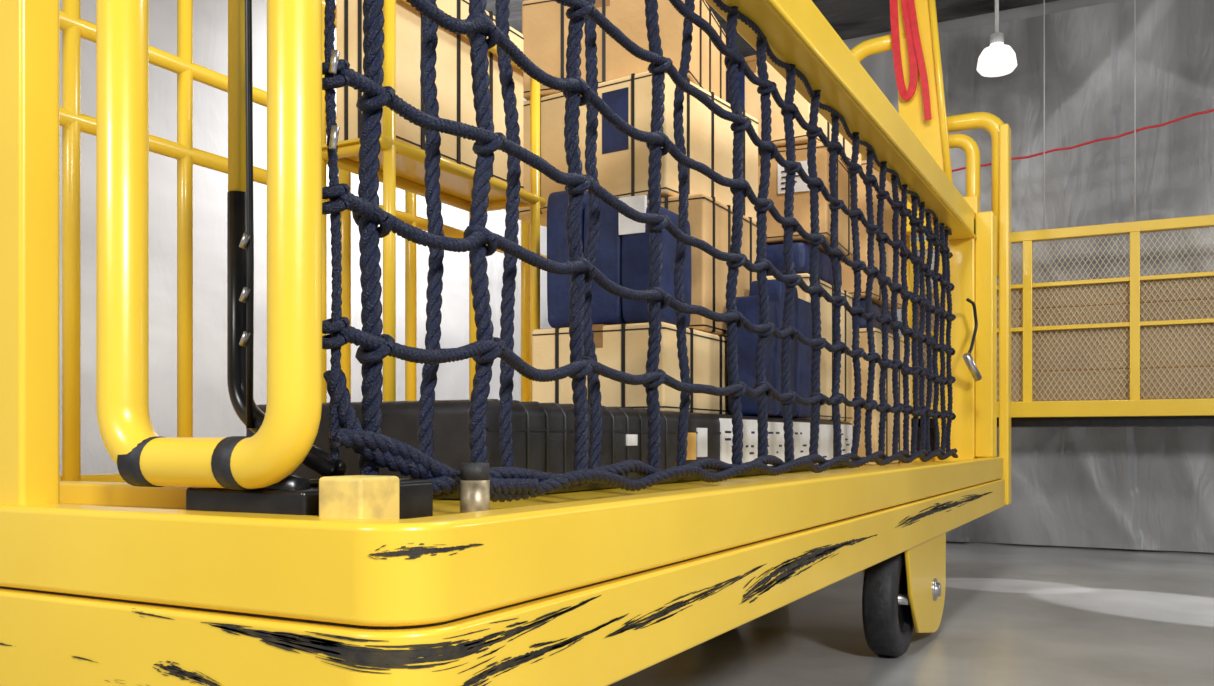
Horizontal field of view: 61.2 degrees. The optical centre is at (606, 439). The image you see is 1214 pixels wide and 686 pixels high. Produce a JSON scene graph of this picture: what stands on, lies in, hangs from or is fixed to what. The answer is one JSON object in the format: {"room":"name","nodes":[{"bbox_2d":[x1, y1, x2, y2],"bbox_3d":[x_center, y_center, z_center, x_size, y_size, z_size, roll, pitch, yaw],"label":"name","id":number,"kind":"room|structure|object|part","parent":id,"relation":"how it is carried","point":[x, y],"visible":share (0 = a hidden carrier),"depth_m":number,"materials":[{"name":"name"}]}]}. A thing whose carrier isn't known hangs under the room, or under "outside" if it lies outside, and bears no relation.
{"room":"warehouse","nodes":[
{"label":"warehouse","id":0,"kind":"room"},
{"bbox_2d":[60,0,551,474],"bbox_3d":[-2.403,-0.832,2.460,0.150,2.740,9.100,0,0,28],"label":"wall","id":1,"kind":"structure","parent":0,"point":[214,415],"depth_m":3.96,"materials":[{"name":"paint"}]},
{"bbox_2d":[485,0,1057,56],"bbox_3d":[1.266,-2.252,0.574,8.300,0.100,9.200,0,0,28],"label":"ceiling","id":2,"kind":"structure","parent":0,"point":[850,19],"depth_m":5.28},
{"bbox_2d":[977,0,1016,76],"bbox_3d":[1.754,-1.923,4.616,0.172,0.558,0.172,0,0,28],"label":"pendant lamp","id":3,"kind":"object","parent":2,"relation":"hanging from","point":[998,59],"visible":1,"depth_m":4.57,"materials":[{"name":"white glass"}]},
{"bbox_3d":[1.754,-2.007,4.616,0.017,0.390,0.017,0,0,-40],"label":"stem","id":4,"kind":"part","parent":3,"relation":"part of","materials":[{"name":"grey metal"}]},
{"bbox_3d":[1.754,-1.726,4.616,0.172,0.163,0.172,0,0,28],"label":"lamp shade","id":5,"kind":"part","parent":3,"relation":"part of","materials":[{"name":"white glass"}]},
{"bbox_2d":[952,109,1213,171],"bbox_3d":[2.322,-1.746,4.609,1.860,0.912,0.010,0,0,28],"label":"rope","id":6,"kind":"object","parent":2,"relation":"hanging from","point":[1211,110],"visible":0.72,"depth_m":4.65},
{"bbox_2d":[1044,0,1135,228],"bbox_3d":[2.170,-1.577,4.622,0.376,1.250,0.006,0,0,28],"label":"suspension wires","id":7,"kind":"object","parent":2,"relation":"hanging from","point":[1044,0],"visible":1,"depth_m":4.53,"materials":[{"name":"grey metal"}]},
{"bbox_2d":[609,542,1213,685],"bbox_3d":[1.266,0.588,0.574,8.300,0.100,9.200,0,0,28],"label":"floor","id":8,"kind":"structure","parent":0,"point":[1013,615],"depth_m":2.84,"materials":[{"name":"concrete"}]},
{"bbox_2d":[0,0,1010,685],"bbox_3d":[0.146,-0.738,2.791,1.357,2.551,3.830,0,0,28],"label":"cart","id":9,"kind":"object","parent":8,"relation":"on","point":[201,561],"visible":0.94,"depth_m":1.05,"materials":[{"name":"yellow paint"}]},
{"bbox_3d":[-0.652,-0.643,1.112,0.127,1.438,0.045,0,0,28],"label":"corner post","id":10,"kind":"part","parent":9,"relation":"part of","materials":[{"name":"yellow metal"}]},
{"bbox_3d":[-1.000,-0.482,1.915,0.031,1.160,0.031,0,0,28],"label":"fence post","id":11,"kind":"part","parent":9,"relation":"part of","materials":[{"name":"yellow metal"}]},
{"bbox_3d":[-0.742,0.071,1.388,0.950,0.030,0.040,0,0,28],"label":"sill","id":12,"kind":"part","parent":9,"relation":"part of","materials":[{"name":"yellow paint"}]},
{"bbox_3d":[-0.408,-0.776,3.034,0.033,0.033,3.580,0,0,28],"label":"fence rail","id":13,"kind":"part","parent":9,"relation":"part of","materials":[{"name":"yellow metal"}]},
{"bbox_3d":[-0.881,-0.482,2.141,0.031,1.160,0.031,0,0,28],"label":"fence post","id":14,"kind":"part","parent":9,"relation":"part of","materials":[{"name":"yellow metal"}]},
{"bbox_3d":[-0.368,-0.487,1.055,0.010,0.950,0.007,0,0,28],"label":"lashing cord","id":15,"kind":"part","parent":9,"relation":"part of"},
{"bbox_3d":[-0.408,-0.598,3.034,0.033,0.033,3.580,0,0,28],"label":"fence rail","id":16,"kind":"part","parent":9,"relation":"part of","materials":[{"name":"yellow metal"}]},
{"bbox_3d":[-0.656,-0.482,2.565,0.031,1.160,0.031,0,0,28],"label":"fence post","id":17,"kind":"part","parent":9,"relation":"part of","materials":[{"name":"yellow metal"}]},
{"bbox_3d":[-0.534,-0.482,2.795,0.031,1.160,0.031,0,0,28],"label":"fence post","id":18,"kind":"part","parent":9,"relation":"part of","materials":[{"name":"yellow metal"}]},
{"bbox_2d":[322,0,545,402],"bbox_3d":[-0.380,-0.409,2.295,0.206,0.990,0.600,0,0,28],"label":"shelf","id":19,"kind":"object","parent":9,"relation":"on","point":[401,163],"visible":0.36,"depth_m":2.10,"materials":[{"name":"yellow metal"}]},
{"bbox_3d":[-0.586,-0.398,2.098,0.025,0.968,0.025,0,0,28],"label":"post","id":20,"kind":"part","parent":19,"relation":"part of","materials":[{"name":"yellow metal"}]},
{"bbox_3d":[-0.460,-0.892,2.337,0.024,0.024,0.600,0,0,28],"label":"rail","id":21,"kind":"part","parent":19,"relation":"part of","materials":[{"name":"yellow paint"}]},
{"bbox_3d":[-0.427,-0.398,2.014,0.025,0.968,0.025,0,0,28],"label":"post","id":22,"kind":"part","parent":19,"relation":"part of","materials":[{"name":"yellow metal"}]},
{"bbox_3d":[-0.460,-0.582,2.337,0.026,0.026,0.600,0,0,28],"label":"shelf rail","id":23,"kind":"part","parent":19,"relation":"part of","materials":[{"name":"yellow metal"}]},
{"bbox_3d":[-0.380,-0.593,2.295,0.180,0.006,0.580,0,0,28],"label":"shelf panel","id":24,"kind":"part","parent":19,"relation":"part of","materials":[{"name":"yellow paint"}]},
{"bbox_2d":[336,0,523,188],"bbox_3d":[-0.378,-0.790,2.293,0.146,0.386,0.504,0,0,28],"label":"cardboard box","id":25,"kind":"object","parent":19,"relation":"on","point":[453,81],"visible":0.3,"depth_m":2.18,"materials":[{"name":"beige cardboard"}]},
{"bbox_3d":[-0.301,-0.582,2.253,0.026,0.026,0.600,0,0,28],"label":"shelf rail","id":26,"kind":"part","parent":19,"relation":"part of","materials":[{"name":"yellow metal"}]},
{"bbox_3d":[-0.301,-0.892,2.253,0.024,0.024,0.600,0,0,28],"label":"rail","id":27,"kind":"part","parent":19,"relation":"part of","materials":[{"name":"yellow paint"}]},
{"bbox_3d":[-0.334,-0.398,2.575,0.025,0.968,0.025,0,0,28],"label":"post","id":28,"kind":"part","parent":19,"relation":"part of","materials":[{"name":"yellow metal"}]},
{"bbox_3d":[-0.175,-0.398,2.491,0.025,0.968,0.025,0,0,28],"label":"post","id":29,"kind":"part","parent":19,"relation":"part of","materials":[{"name":"yellow metal"}]},
{"bbox_3d":[-0.263,-0.482,3.308,0.031,1.160,0.031,0,0,28],"label":"fence post","id":30,"kind":"part","parent":9,"relation":"part of","materials":[{"name":"yellow metal"}]},
{"bbox_2d":[246,399,853,499],"bbox_3d":[0.100,0.013,2.431,0.467,0.145,2.050,0,0,28],"label":"case","id":31,"kind":"object","parent":9,"relation":"on","point":[543,433],"visible":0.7,"depth_m":1.62,"materials":[{"name":"black plastic"}]},
{"bbox_2d":[532,322,730,414],"bbox_3d":[0.142,-0.159,2.617,0.343,0.198,0.724,0,0,28],"label":"cardboard box","id":32,"kind":"object","parent":31,"relation":"on","point":[623,347],"visible":0.44,"depth_m":2.33,"materials":[{"name":"beige cardboard"}]},
{"bbox_2d":[547,191,691,327],"bbox_3d":[0.029,-0.422,2.411,0.295,0.320,0.192,0,0,28],"label":"package","id":33,"kind":"object","parent":32,"relation":"on","point":[623,256],"visible":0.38,"depth_m":2.32},
{"bbox_2d":[647,193,756,336],"bbox_3d":[0.188,-0.428,2.723,0.343,0.332,0.454,0,0,28],"label":"cardboard box","id":34,"kind":"object","parent":32,"relation":"on","point":[710,220],"visible":0.27,"depth_m":2.49,"materials":[{"name":"beige cardboard"}]},
{"bbox_2d":[518,71,758,226],"bbox_3d":[0.084,-0.750,2.817,0.493,0.308,0.504,0,0,35],"label":"cardboard box","id":35,"kind":"object","parent":34,"relation":"on","point":[622,165],"visible":0.46,"depth_m":2.59,"materials":[{"name":"beige cardboard"}]},
{"bbox_3d":[0.023,-0.795,2.561,0.078,0.153,0.012,0,0,35],"label":"navy panel","id":36,"kind":"part","parent":35,"relation":"part of","materials":[{"name":"fabric"}]},
{"bbox_2d":[522,0,725,100],"bbox_3d":[0.058,-1.035,2.820,0.463,0.258,0.404,0,0,20],"label":"cardboard box","id":37,"kind":"object","parent":35,"relation":"on","point":[545,23],"visible":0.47,"depth_m":2.65,"materials":[{"name":"beige cardboard"}]},
{"bbox_2d":[728,279,812,417],"bbox_3d":[0.437,-0.236,2.688,0.093,0.352,0.440,0,0,28],"label":"package","id":38,"kind":"object","parent":31,"relation":"on","point":[748,306],"visible":0.51,"depth_m":2.58},
{"bbox_2d":[766,273,852,421],"bbox_3d":[0.533,-0.272,3.259,0.373,0.424,0.504,0,0,28],"label":"cardboard box","id":39,"kind":"object","parent":31,"relation":"on","point":[826,308],"visible":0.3,"depth_m":3.16,"materials":[{"name":"beige cardboard"}]},
{"bbox_2d":[766,242,841,284],"bbox_3d":[0.527,-0.534,3.240,0.340,0.096,0.420,0,0,28],"label":"package","id":40,"kind":"object","parent":39,"relation":"on","point":[801,250],"visible":0.2,"depth_m":3.02},
{"bbox_2d":[758,143,853,262],"bbox_3d":[0.555,-0.725,3.246,0.383,0.278,0.466,0,0,24],"label":"cardboard box","id":41,"kind":"object","parent":40,"relation":"on","point":[775,232],"visible":0.18,"depth_m":3.01,"materials":[{"name":"beige cardboard"}]},
{"bbox_2d":[726,55,860,167],"bbox_3d":[0.546,-1.005,3.229,0.383,0.278,0.424,0,0,34],"label":"cardboard box","id":42,"kind":"object","parent":41,"relation":"on","point":[749,96],"visible":0.16,"depth_m":3.02,"materials":[{"name":"beige cardboard"}]},
{"bbox_3d":[0.351,-1.018,3.112,0.152,0.193,0.012,0,0,34],"label":"navy panel","id":43,"kind":"part","parent":42,"relation":"part of","materials":[{"name":"fabric"}]},
{"bbox_2d":[322,0,981,501],"bbox_3d":[0.544,-0.360,2.416,0.120,0.866,3.387,0,0,29],"label":"net","id":44,"kind":"object","parent":9,"relation":"on","point":[508,482],"visible":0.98,"depth_m":1.42,"materials":[{"name":"blue fabric"}]},
{"bbox_3d":[1.364,-0.413,3.837,0.017,0.230,0.108,0,0,42],"label":"tie cord","id":45,"kind":"part","parent":44,"relation":"part of","materials":[{"name":"black rubber"}]},
{"bbox_3d":[0.123,0.095,2.755,1.240,0.017,3.615,0,0,28],"label":"deck plate","id":46,"kind":"part","parent":9,"relation":"part of","materials":[{"name":"yellow paint"}]},
{"bbox_3d":[0.574,-0.832,2.474,0.100,0.110,3.590,0,0,28],"label":"rail","id":47,"kind":"part","parent":9,"relation":"part of","materials":[{"name":"yellow metal"}]},
{"bbox_2d":[850,328,911,464],"bbox_3d":[0.838,-0.149,3.844,0.483,0.468,0.584,0,0,28],"label":"cardboard box","id":48,"kind":"object","parent":9,"relation":"on","point":[863,339],"visible":0.21,"depth_m":3.52,"materials":[{"name":"beige cardboard"}]},
{"bbox_2d":[852,300,892,333],"bbox_3d":[0.836,-0.439,3.823,0.380,0.106,0.420,0,0,28],"label":"package","id":49,"kind":"object","parent":48,"relation":"on","point":[862,321],"visible":0.11,"depth_m":3.63},
{"bbox_2d":[841,160,902,309],"bbox_3d":[0.837,-0.730,3.811,0.413,0.468,0.444,0,0,32],"label":"cardboard box","id":50,"kind":"object","parent":49,"relation":"on","point":[848,283],"visible":0.06,"depth_m":3.59,"materials":[{"name":"beige cardboard"}]},
{"bbox_2d":[890,0,931,120],"bbox_3d":[1.224,-1.647,4.147,0.175,0.731,0.020,0,0,37],"label":"strap","id":51,"kind":"object","parent":9,"relation":"attached to","point":[915,51],"visible":1,"depth_m":4.14,"materials":[{"name":"red fabric"}]},
{"bbox_3d":[1.004,-0.591,4.413,1.141,1.318,0.056,0,0,28],"label":"frame","id":52,"kind":"part","parent":9,"relation":"part of","materials":[{"name":"yellow paint"}]},
{"bbox_2d":[932,578,937,600],"bbox_3d":[0.884,0.403,2.768,0.008,0.059,0.059,0,0,28],"label":"washer","id":53,"kind":"object","parent":9,"relation":"in","point":[934,580],"depth_m":2.75,"materials":[{"name":"metal"}]},
{"bbox_3d":[1.371,-0.388,4.027,0.145,0.948,0.100,0,0,28],"label":"post","id":54,"kind":"part","parent":9,"relation":"part of","materials":[{"name":"yellow metal"}]},
{"bbox_3d":[1.027,-0.538,4.435,1.331,1.593,0.066,0,0,28],"label":"frame","id":55,"kind":"part","parent":9,"relation":"part of","materials":[{"name":"yellow paint"}]},
{"bbox_3d":[1.482,-0.407,4.013,0.065,0.949,0.120,0,0,28],"label":"post","id":56,"kind":"part","parent":9,"relation":"part of","materials":[{"name":"yellow metal"}]},
{"bbox_3d":[1.603,-0.500,4.131,0.037,1.523,0.098,0,0,28],"label":"corner post","id":57,"kind":"part","parent":9,"relation":"part of","materials":[{"name":"yellow metal"}]},
{"bbox_2d":[843,0,1213,553],"bbox_3d":[3.407,-0.832,4.618,8.300,2.740,0.150,0,0,28],"label":"wall","id":58,"kind":"structure","parent":0,"point":[1031,11],"depth_m":5.23,"materials":[{"name":"grey paint"}]},
{"bbox_2d":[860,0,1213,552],"bbox_3d":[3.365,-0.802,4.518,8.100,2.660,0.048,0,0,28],"label":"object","id":59,"kind":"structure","parent":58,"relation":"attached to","point":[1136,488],"depth_m":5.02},
{"bbox_2d":[910,215,1213,451],"bbox_3d":[2.264,-0.212,4.747,1.682,1.500,0.390,0,0,28],"label":"railing","id":60,"kind":"object","parent":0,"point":[1136,350],"visible":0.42,"depth_m":4.59,"materials":[{"name":"yellow metal"}]},
{"bbox_3d":[1.530,0.218,4.995,0.040,0.640,0.040,0,0,28],"label":"leg","id":61,"kind":"part","parent":60,"relation":"part of","materials":[{"name":"black metal"}]},
{"bbox_3d":[1.666,0.218,5.251,0.040,0.640,0.040,0,0,28],"label":"leg","id":62,"kind":"part","parent":60,"relation":"part of","materials":[{"name":"black metal"}]},
{"bbox_2d":[911,416,1213,427],"bbox_3d":[2.276,-0.092,4.769,1.680,0.060,0.340,0,0,28],"label":"platform","id":63,"kind":"object","parent":60,"relation":"on","point":[1127,421],"depth_m":4.61,"materials":[{"name":"black metal"}]},
{"bbox_3d":[2.192,-0.712,4.609,1.680,0.018,0.022,0,0,28],"label":"rail","id":64,"kind":"part","parent":60,"relation":"part of","materials":[{"name":"yellow metal"}]},
{"bbox_3d":[2.192,-0.512,4.609,1.680,0.018,0.022,0,0,28],"label":"rail","id":65,"kind":"part","parent":60,"relation":"part of","materials":[{"name":"yellow metal"}]}
]}

